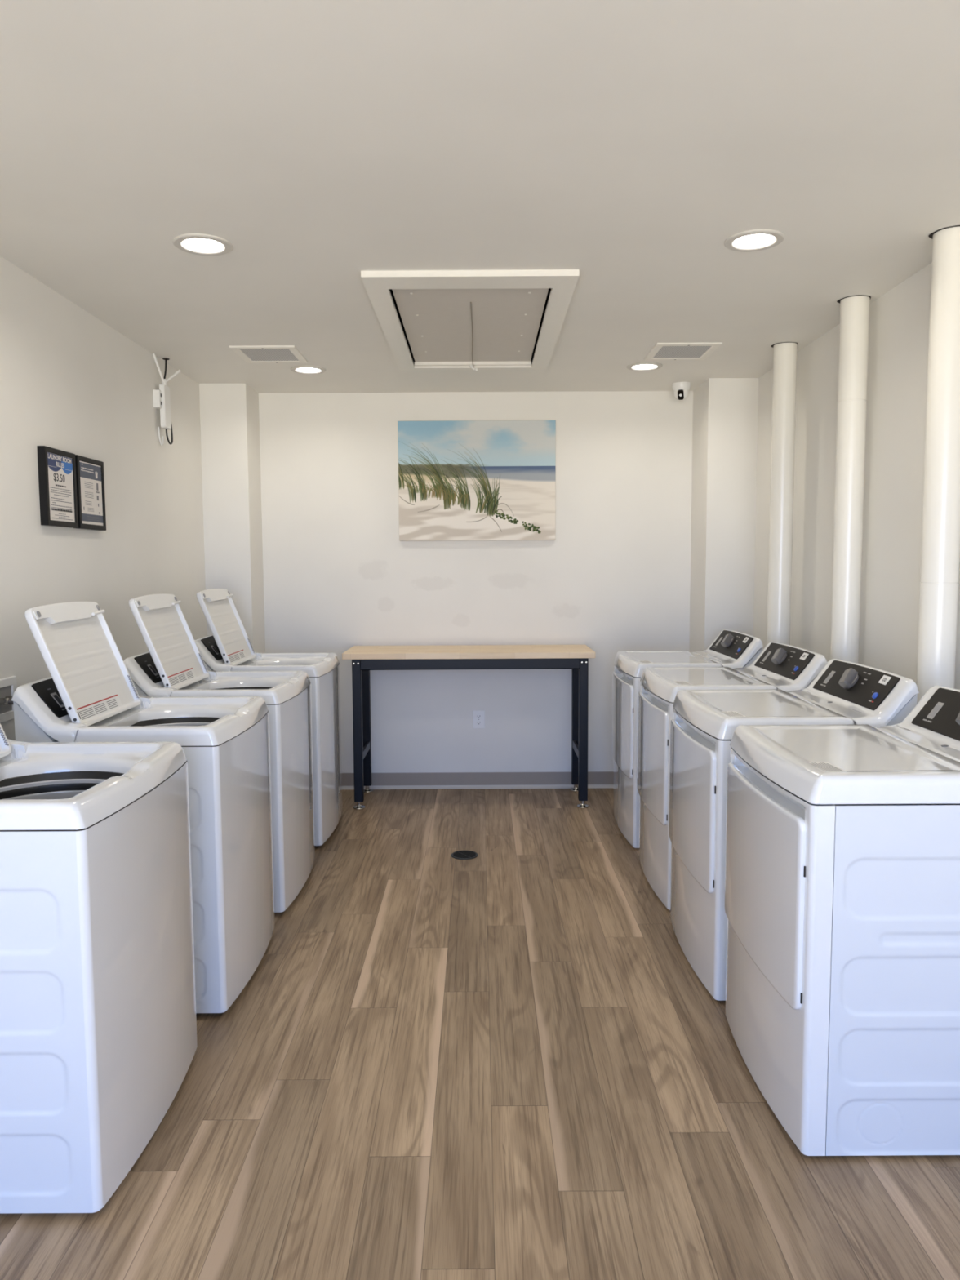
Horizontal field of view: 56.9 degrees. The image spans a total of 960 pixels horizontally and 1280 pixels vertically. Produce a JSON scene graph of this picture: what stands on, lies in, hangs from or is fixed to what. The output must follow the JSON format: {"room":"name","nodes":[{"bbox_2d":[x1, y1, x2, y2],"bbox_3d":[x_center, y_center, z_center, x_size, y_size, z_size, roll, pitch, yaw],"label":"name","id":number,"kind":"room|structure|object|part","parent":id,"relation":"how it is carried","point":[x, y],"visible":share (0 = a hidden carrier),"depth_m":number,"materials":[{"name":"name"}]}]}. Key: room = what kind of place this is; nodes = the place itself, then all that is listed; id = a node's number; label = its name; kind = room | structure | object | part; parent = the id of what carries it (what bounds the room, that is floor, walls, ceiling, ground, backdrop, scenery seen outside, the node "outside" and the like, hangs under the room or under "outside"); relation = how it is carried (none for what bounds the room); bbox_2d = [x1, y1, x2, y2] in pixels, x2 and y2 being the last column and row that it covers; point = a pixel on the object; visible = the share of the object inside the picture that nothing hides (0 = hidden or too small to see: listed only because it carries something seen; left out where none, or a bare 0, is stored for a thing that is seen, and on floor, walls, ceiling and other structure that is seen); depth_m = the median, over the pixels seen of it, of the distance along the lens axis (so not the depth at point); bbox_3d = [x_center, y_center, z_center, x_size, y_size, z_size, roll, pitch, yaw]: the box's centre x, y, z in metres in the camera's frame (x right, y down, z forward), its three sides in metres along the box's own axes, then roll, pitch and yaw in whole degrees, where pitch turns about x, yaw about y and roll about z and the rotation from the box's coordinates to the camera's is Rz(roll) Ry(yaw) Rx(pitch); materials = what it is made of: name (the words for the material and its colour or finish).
{"room":"laundry","nodes":[
{"label":"laundry","id":0,"kind":"room"},
{"bbox_2d":[0,255,207,740],"bbox_3d":[-1.700,0.064,1.585,0.100,2.520,8.150,0,5,0],"label":"wall","id":1,"kind":"structure","parent":0,"point":[71,382],"depth_m":3.76,"materials":[{"name":"white paint"}]},
{"bbox_2d":[0,675,17,723],"bbox_3d":[-1.564,0.281,3.051,0.170,0.295,0.352,0,5,0],"label":"outlet box","id":2,"kind":"object","parent":1,"relation":"attached to","point":[8,686],"visible":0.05,"depth_m":3.08,"materials":[{"name":"white plastic"}]},
{"bbox_2d":[36,445,78,528],"bbox_3d":[-1.639,-0.590,3.449,0.029,0.294,0.252,0,5,0],"label":"framed notice","id":3,"kind":"object","parent":1,"relation":"attached to","point":[57,482],"visible":1,"depth_m":3.41,"materials":[{"name":"paper"}]},
{"bbox_2d":[75,454,106,530],"bbox_3d":[-1.639,-0.612,3.717,0.029,0.294,0.252,0,5,0],"label":"framed notice","id":4,"kind":"object","parent":1,"relation":"attached to","point":[90,477],"visible":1,"depth_m":3.71,"materials":[{"name":"paper"}]},
{"bbox_3d":[-1.630,-0.703,3.709,0.001,0.060,0.210,0,5,0],"label":"header panel","id":5,"kind":"part","parent":4,"relation":"part of","materials":[{"name":"paper"}]},
{"bbox_3d":[-1.629,-0.512,3.725,0.001,0.031,0.210,0,5,0],"label":"footer panel","id":6,"kind":"part","parent":4,"relation":"part of","materials":[{"name":"paper"}]},
{"bbox_2d":[151,353,180,445],"bbox_3d":[-1.629,-1.231,4.575,0.070,0.452,0.187,2,5,23],"label":"router","id":7,"kind":"object","parent":1,"relation":"attached to","point":[162,401],"visible":1,"depth_m":4.54,"materials":[{"name":"white plastic"}]},
{"bbox_2d":[199,383,265,653],"bbox_3d":[-1.514,-0.272,5.494,0.275,2.520,0.305,0,5,0],"label":"column","id":8,"kind":"structure","parent":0,"point":[229,421],"depth_m":5.30,"materials":[{"name":"white paint"}]},
{"bbox_2d":[258,391,693,773],"bbox_3d":[-0.012,-0.297,5.695,3.480,2.520,0.100,0,5,0],"label":"wall","id":9,"kind":"structure","parent":0,"point":[615,576],"depth_m":5.63,"materials":[{"name":"white paint"}]},
{"bbox_2d":[397,420,555,541],"bbox_3d":[-0.018,-0.998,5.567,0.985,0.742,0.036,0,5,0],"label":"print","id":10,"kind":"object","parent":9,"relation":"attached to","point":[459,480],"visible":1,"depth_m":5.55},
{"bbox_2d":[342,771,613,789],"bbox_3d":[-0.012,0.926,5.559,2.715,0.106,0.380,0,5,0],"label":"baseboard","id":11,"kind":"structure","parent":9,"relation":"attached to","point":[596,780],"depth_m":5.74,"materials":[{"name":"beige plastic"}]},
{"bbox_2d":[472,710,484,728],"bbox_3d":[-0.007,0.512,5.710,0.076,0.118,0.008,0,5,0],"label":"wall outlet","id":12,"kind":"object","parent":9,"relation":"attached to","point":[478,716],"visible":1,"depth_m":5.71,"materials":[{"name":"white plastic"}]},
{"bbox_2d":[475,720,481,724],"bbox_3d":[-0.007,0.533,5.709,0.034,0.028,0.002,0,5,0],"label":"receptacle","id":13,"kind":"object","parent":12,"relation":"attached to","point":[477,722],"depth_m":5.71,"materials":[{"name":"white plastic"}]},
{"bbox_2d":[475,714,481,718],"bbox_3d":[-0.007,0.492,5.706,0.034,0.028,0.002,0,5,0],"label":"receptacle","id":14,"kind":"object","parent":12,"relation":"attached to","point":[477,716],"depth_m":5.71,"materials":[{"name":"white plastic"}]},
{"bbox_2d":[0,0,959,393],"bbox_3d":[-0.017,-1.265,1.523,3.480,0.120,8.250,0,5,0],"label":"ceiling","id":15,"kind":"structure","parent":0,"point":[622,144],"depth_m":2.38,"materials":[{"name":"paint"}]},
{"bbox_2d":[173,233,232,255],"bbox_3d":[-0.925,-1.334,2.962,0.192,0.038,0.192,0,5,0],"label":"recessed light","id":16,"kind":"object","parent":15,"relation":"in","point":[201,244],"visible":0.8,"depth_m":3.00,"materials":[{"name":"beige plastic"}]},
{"bbox_2d":[191,238,215,242],"bbox_3d":[-0.925,-1.351,2.960,0.125,0.004,0.125,0,5,0],"label":"diffuser","id":17,"kind":"object","parent":16,"relation":"attached to","point":[193,240],"depth_m":3.00,"materials":[{"name":"beige plastic"}]},
{"bbox_2d":[229,345,307,363],"bbox_3d":[-1.068,-1.449,4.507,0.320,0.011,0.340,0,5,0],"label":"ceiling vent","id":18,"kind":"object","parent":15,"relation":"in","point":[254,353],"visible":1,"depth_m":4.49,"materials":[{"name":"white metal"}]},
{"bbox_2d":[240,349,298,360],"bbox_3d":[-1.068,-1.452,4.507,0.248,0.004,0.268,0,5,0],"label":"grille","id":19,"kind":"object","parent":18,"relation":"attached to","point":[247,354],"depth_m":4.51,"materials":[{"name":"white metal"}]},
{"bbox_2d":[290,365,325,373],"bbox_3d":[-0.943,-1.497,4.867,0.192,0.038,0.192,0,5,0],"label":"recessed light","id":20,"kind":"object","parent":15,"relation":"in","point":[298,369],"visible":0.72,"depth_m":4.90,"materials":[{"name":"beige plastic"}]},
{"bbox_2d":[360,269,578,370],"bbox_3d":[-0.037,-1.445,4.021,0.798,0.147,1.570,0,5,0],"label":"attic hatch","id":21,"kind":"object","parent":15,"relation":"attached to","point":[475,320],"visible":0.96,"depth_m":3.82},
{"bbox_3d":[-0.038,-1.432,4.066,0.614,0.012,1.362,0,5,0],"label":"hatch panel","id":22,"kind":"part","parent":21,"relation":"part of","materials":[{"name":"white wood"}]},
{"bbox_3d":[-0.037,-1.419,4.180,0.009,0.037,1.071,0,5,0],"label":"pull cord","id":23,"kind":"part","parent":21,"relation":"part of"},
{"bbox_2d":[626,361,662,370],"bbox_3d":[0.897,-1.504,4.831,0.192,0.038,0.192,0,5,0],"label":"recessed light","id":24,"kind":"object","parent":15,"relation":"in","point":[648,366],"visible":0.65,"depth_m":4.86,"materials":[{"name":"beige plastic"}]},
{"bbox_2d":[672,382,690,399],"bbox_3d":[1.207,-1.486,5.313,0.108,0.099,0.108,0,5,0],"label":"security camera","id":25,"kind":"object","parent":15,"relation":"attached to","point":[681,389],"visible":1,"depth_m":5.28,"materials":[{"name":"white plastic"}]},
{"bbox_2d":[644,342,722,360],"bbox_3d":[1.022,-1.459,4.492,0.320,0.011,0.340,0,5,0],"label":"ceiling vent","id":26,"kind":"object","parent":15,"relation":"in","point":[660,351],"visible":1,"depth_m":4.47,"materials":[{"name":"white metal"}]},
{"bbox_2d":[653,346,711,358],"bbox_3d":[1.022,-1.462,4.492,0.248,0.004,0.268,0,5,0],"label":"grille","id":27,"kind":"object","parent":26,"relation":"attached to","point":[661,352],"depth_m":4.50,"materials":[{"name":"white metal"}]},
{"bbox_2d":[724,229,784,251],"bbox_3d":[0.913,-1.343,2.951,0.192,0.038,0.192,0,5,0],"label":"recessed light","id":28,"kind":"object","parent":15,"relation":"in","point":[754,240],"visible":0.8,"depth_m":2.99,"materials":[{"name":"beige plastic"}]},
{"bbox_2d":[742,234,768,238],"bbox_3d":[0.912,-1.360,2.950,0.125,0.004,0.125,0,5,0],"label":"diffuser","id":29,"kind":"object","parent":28,"relation":"attached to","point":[755,236],"depth_m":2.99,"materials":[{"name":"beige plastic"}]},
{"bbox_2d":[766,342,797,644],"bbox_3d":[1.513,-0.202,4.489,0.130,2.520,0.129,0,5,0],"label":"vent pipe","id":30,"kind":"object","parent":15,"relation":"hanging from","point":[784,353],"visible":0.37,"depth_m":4.40,"materials":[{"name":"white metal"}]},
{"bbox_2d":[830,294,871,663],"bbox_3d":[1.539,-0.138,3.737,0.130,2.520,0.129,0,5,0],"label":"vent pipe","id":31,"kind":"object","parent":15,"relation":"hanging from","point":[854,326],"visible":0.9,"depth_m":3.65,"materials":[{"name":"white metal"}]},
{"bbox_2d":[0,787,959,1279],"bbox_3d":[-0.003,1.366,1.748,3.480,0.120,8.250,0,5,0],"label":"floor","id":32,"kind":"structure","parent":0,"point":[509,1061],"depth_m":2.35,"materials":[{"name":"brown wood"}]},
{"bbox_2d":[0,724,197,1213],"bbox_3d":[-1.155,0.603,2.256,0.661,1.325,0.691,0,5,0],"label":"washing machine","id":33,"kind":"object","parent":32,"relation":"on","point":[99,1041],"visible":1,"depth_m":1.97,"materials":[{"name":"white paint"}]},
{"bbox_3d":[-1.398,0.145,2.217,0.179,0.402,0.510,0,5,0],"label":"lid","id":34,"kind":"part","parent":33,"relation":"part of","materials":[{"name":"white plastic"}]},
{"bbox_2d":[0,771,138,828],"bbox_3d":[-1.099,0.601,2.256,0.481,0.430,0.481,0,5,0],"label":"tub","id":35,"kind":"object","parent":33,"relation":"in","point":[13,784],"depth_m":2.44,"materials":[{"name":"black plastic"}]},
{"bbox_2d":[11,601,274,1013],"bbox_3d":[-1.128,0.528,3.131,0.661,1.325,0.691,0,5,0],"label":"washing machine","id":36,"kind":"object","parent":32,"relation":"on","point":[90,695],"visible":0.44,"depth_m":2.94,"materials":[{"name":"white paint"}]},
{"bbox_3d":[-1.390,0.172,3.100,0.086,0.115,0.544,0,5,0],"label":"control panel","id":37,"kind":"part","parent":36,"relation":"part of","materials":[{"name":"black plastic"}]},
{"bbox_3d":[-1.371,0.070,3.092,0.179,0.402,0.510,0,5,0],"label":"lid","id":38,"kind":"part","parent":36,"relation":"part of","materials":[{"name":"white plastic"}]},
{"bbox_2d":[129,716,240,743],"bbox_3d":[-1.071,0.525,3.131,0.481,0.430,0.481,0,5,0],"label":"tub","id":39,"kind":"object","parent":36,"relation":"in","point":[137,721],"depth_m":3.33,"materials":[{"name":"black plastic"}]},
{"bbox_2d":[123,594,315,913],"bbox_3d":[-1.121,0.458,3.953,0.661,1.325,0.691,0,5,0],"label":"washing machine","id":40,"kind":"object","parent":32,"relation":"on","point":[173,665],"visible":0.34,"depth_m":3.80,"materials":[{"name":"white paint"}]},
{"bbox_3d":[-1.383,0.101,3.922,0.086,0.115,0.544,0,5,0],"label":"control panel","id":41,"kind":"part","parent":40,"relation":"part of","materials":[{"name":"black plastic"}]},
{"bbox_3d":[-1.364,-0.001,3.914,0.179,0.402,0.510,0,5,0],"label":"lid","id":42,"kind":"part","parent":40,"relation":"part of","materials":[{"name":"white plastic"}]},
{"bbox_2d":[211,686,271,689],"bbox_3d":[-1.065,0.455,3.953,0.481,0.430,0.481,0,5,0],"label":"tub","id":43,"kind":"object","parent":40,"relation":"in","point":[212,687],"depth_m":4.16,"materials":[{"name":"black plastic"}]},
{"bbox_2d":[194,588,342,846],"bbox_3d":[-1.119,0.383,4.820,0.661,1.325,0.691,0,5,0],"label":"washing machine","id":44,"kind":"object","parent":32,"relation":"on","point":[228,647],"visible":0.27,"depth_m":4.65,"materials":[{"name":"white paint"}]},
{"bbox_3d":[-1.382,0.027,4.789,0.086,0.115,0.544,0,5,0],"label":"control panel","id":45,"kind":"part","parent":44,"relation":"part of","materials":[{"name":"black plastic"}]},
{"bbox_3d":[-1.363,-0.075,4.780,0.179,0.402,0.510,0,5,0],"label":"lid","id":46,"kind":"part","parent":44,"relation":"part of","materials":[{"name":"white plastic"}]},
{"bbox_2d":[451,850,478,859],"bbox_3d":[-0.077,1.073,4.431,0.134,0.005,0.134,0,5,0],"label":"floor drain","id":47,"kind":"object","parent":32,"relation":"on","point":[460,855],"visible":1,"depth_m":4.42,"materials":[{"name":"metal"}]},
{"bbox_2d":[342,644,595,808],"bbox_3d":[-0.064,0.519,5.462,1.483,0.934,0.485,0,5,0],"label":"workbench","id":48,"kind":"object","parent":32,"relation":"on","point":[365,659],"visible":1,"depth_m":5.24,"materials":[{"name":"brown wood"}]},
{"bbox_3d":[-0.725,0.537,5.267,0.052,0.855,0.052,0,5,0],"label":"leg","id":49,"kind":"part","parent":48,"relation":"part of","materials":[{"name":"black metal"}]},
{"bbox_3d":[-0.725,0.504,5.651,0.052,0.855,0.052,0,5,0],"label":"leg","id":50,"kind":"part","parent":48,"relation":"part of","materials":[{"name":"black metal"}]},
{"bbox_3d":[0.613,0.496,5.651,0.052,0.855,0.052,0,5,0],"label":"leg","id":51,"kind":"part","parent":48,"relation":"part of","materials":[{"name":"black metal"}]},
{"bbox_3d":[0.613,0.529,5.267,0.052,0.855,0.052,0,5,0],"label":"leg","id":52,"kind":"part","parent":48,"relation":"part of","materials":[{"name":"black metal"}]},
{"bbox_2d":[611,629,763,848],"bbox_3d":[1.076,0.498,4.791,0.675,1.077,0.691,0,5,0],"label":"dryer","id":53,"kind":"object","parent":32,"relation":"on","point":[732,649],"visible":0.3,"depth_m":4.61,"materials":[{"name":"white paint"}]},
{"bbox_3d":[0.757,0.441,4.785,0.036,0.481,0.636,0,5,0],"label":"door","id":54,"kind":"part","parent":53,"relation":"part of","materials":[{"name":"white metal"}]},
{"bbox_3d":[0.791,0.592,4.798,0.076,0.868,0.690,0,5,0],"label":"panel","id":55,"kind":"part","parent":53,"relation":"part of","materials":[{"name":"white metal"}]},
{"bbox_3d":[0.980,0.122,4.758,0.465,0.068,0.690,0,5,0],"label":"panel","id":56,"kind":"part","parent":53,"relation":"part of","materials":[{"name":"white metal"}]},
{"bbox_3d":[1.327,0.003,4.753,0.067,0.076,0.064,0,5,0],"label":"knob","id":57,"kind":"part","parent":53,"relation":"part of","materials":[{"name":"grey plastic"}]},
{"bbox_3d":[1.341,0.019,4.750,0.086,0.115,0.544,0,5,0],"label":"control panel","id":58,"kind":"part","parent":53,"relation":"part of","materials":[{"name":"plastic"}]},
{"bbox_2d":[636,641,826,910],"bbox_3d":[1.081,0.568,3.983,0.675,1.077,0.691,0,5,0],"label":"dryer","id":59,"kind":"object","parent":32,"relation":"on","point":[784,667],"visible":0.24,"depth_m":3.84,"materials":[{"name":"white paint"}]},
{"bbox_3d":[0.761,0.510,3.978,0.036,0.481,0.636,0,5,0],"label":"door","id":60,"kind":"part","parent":59,"relation":"part of","materials":[{"name":"white metal"}]},
{"bbox_3d":[0.796,0.661,3.991,0.076,0.868,0.690,0,5,0],"label":"panel","id":61,"kind":"part","parent":59,"relation":"part of","materials":[{"name":"white metal"}]},
{"bbox_3d":[0.985,0.192,3.951,0.465,0.068,0.690,0,5,0],"label":"panel","id":62,"kind":"part","parent":59,"relation":"part of","materials":[{"name":"white metal"}]},
{"bbox_3d":[1.331,0.073,3.946,0.067,0.076,0.064,0,5,0],"label":"knob","id":63,"kind":"part","parent":59,"relation":"part of","materials":[{"name":"grey plastic"}]},
{"bbox_3d":[1.345,0.089,3.943,0.086,0.115,0.544,0,5,0],"label":"control panel","id":64,"kind":"part","parent":59,"relation":"part of","materials":[{"name":"plastic"}]},
{"bbox_2d":[669,658,919,1000],"bbox_3d":[1.073,0.633,3.221,0.675,1.077,0.691,0,5,0],"label":"dryer","id":65,"kind":"object","parent":32,"relation":"on","point":[703,726],"visible":0.29,"depth_m":3.04,"materials":[{"name":"white paint"}]},
{"bbox_3d":[0.754,0.576,3.216,0.036,0.481,0.636,0,5,0],"label":"door","id":66,"kind":"part","parent":65,"relation":"part of","materials":[{"name":"white metal"}]},
{"bbox_3d":[0.788,0.727,3.229,0.076,0.868,0.690,0,5,0],"label":"panel","id":67,"kind":"part","parent":65,"relation":"part of","materials":[{"name":"white metal"}]},
{"bbox_3d":[0.977,0.257,3.189,0.465,0.068,0.690,0,5,0],"label":"panel","id":68,"kind":"part","parent":65,"relation":"part of","materials":[{"name":"white metal"}]},
{"bbox_3d":[1.323,0.138,3.184,0.067,0.076,0.064,0,5,0],"label":"knob","id":69,"kind":"part","parent":65,"relation":"part of","materials":[{"name":"grey plastic"}]},
{"bbox_3d":[1.338,0.154,3.180,0.086,0.115,0.544,0,5,0],"label":"control panel","id":70,"kind":"part","parent":65,"relation":"part of","materials":[{"name":"black plastic"}]},
{"bbox_2d":[724,685,959,1155],"bbox_3d":[1.083,0.699,2.454,0.675,1.077,0.691,0,5,0],"label":"dryer","id":71,"kind":"object","parent":32,"relation":"on","point":[842,863],"visible":1,"depth_m":2.14,"materials":[{"name":"white paint"}]},
{"bbox_3d":[0.764,0.641,2.449,0.036,0.481,0.636,0,5,0],"label":"door","id":72,"kind":"part","parent":71,"relation":"part of","materials":[{"name":"white metal"}]},
{"bbox_3d":[0.798,0.792,2.462,0.076,0.868,0.690,0,5,0],"label":"panel","id":73,"kind":"part","parent":71,"relation":"part of","materials":[{"name":"white metal"}]},
{"bbox_3d":[0.987,0.323,2.422,0.465,0.068,0.690,0,5,0],"label":"panel","id":74,"kind":"part","parent":71,"relation":"part of","materials":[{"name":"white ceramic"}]},
{"bbox_3d":[1.348,0.220,2.413,0.086,0.115,0.544,0,5,0],"label":"control panel","id":75,"kind":"part","parent":71,"relation":"part of","materials":[{"name":"black plastic"}]},
{"bbox_3d":[1.334,0.204,2.417,0.067,0.076,0.064,0,5,0],"label":"knob","id":76,"kind":"part","parent":71,"relation":"part of","materials":[{"name":"grey plastic"}]},
{"bbox_2d":[688,377,758,652],"bbox_3d":[1.484,-0.285,5.456,0.290,2.520,0.380,0,5,0],"label":"wall","id":77,"kind":"structure","parent":0,"point":[726,410],"depth_m":5.24,"materials":[{"name":"white paint"}]},
{"bbox_2d":[753,262,959,689],"bbox_3d":[1.680,0.046,1.585,0.100,2.520,8.150,0,5,0],"label":"wall","id":78,"kind":"structure","parent":0,"point":[900,318],"depth_m":3.66,"materials":[{"name":"white paint"}]},
{"bbox_2d":[915,225,959,703],"bbox_3d":[1.549,-0.075,3.005,0.134,2.520,0.133,0,5,0],"label":"vent pipe","id":79,"kind":"object","parent":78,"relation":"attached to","point":[940,528],"visible":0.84,"depth_m":2.93,"materials":[{"name":"white metal"}]}
]}

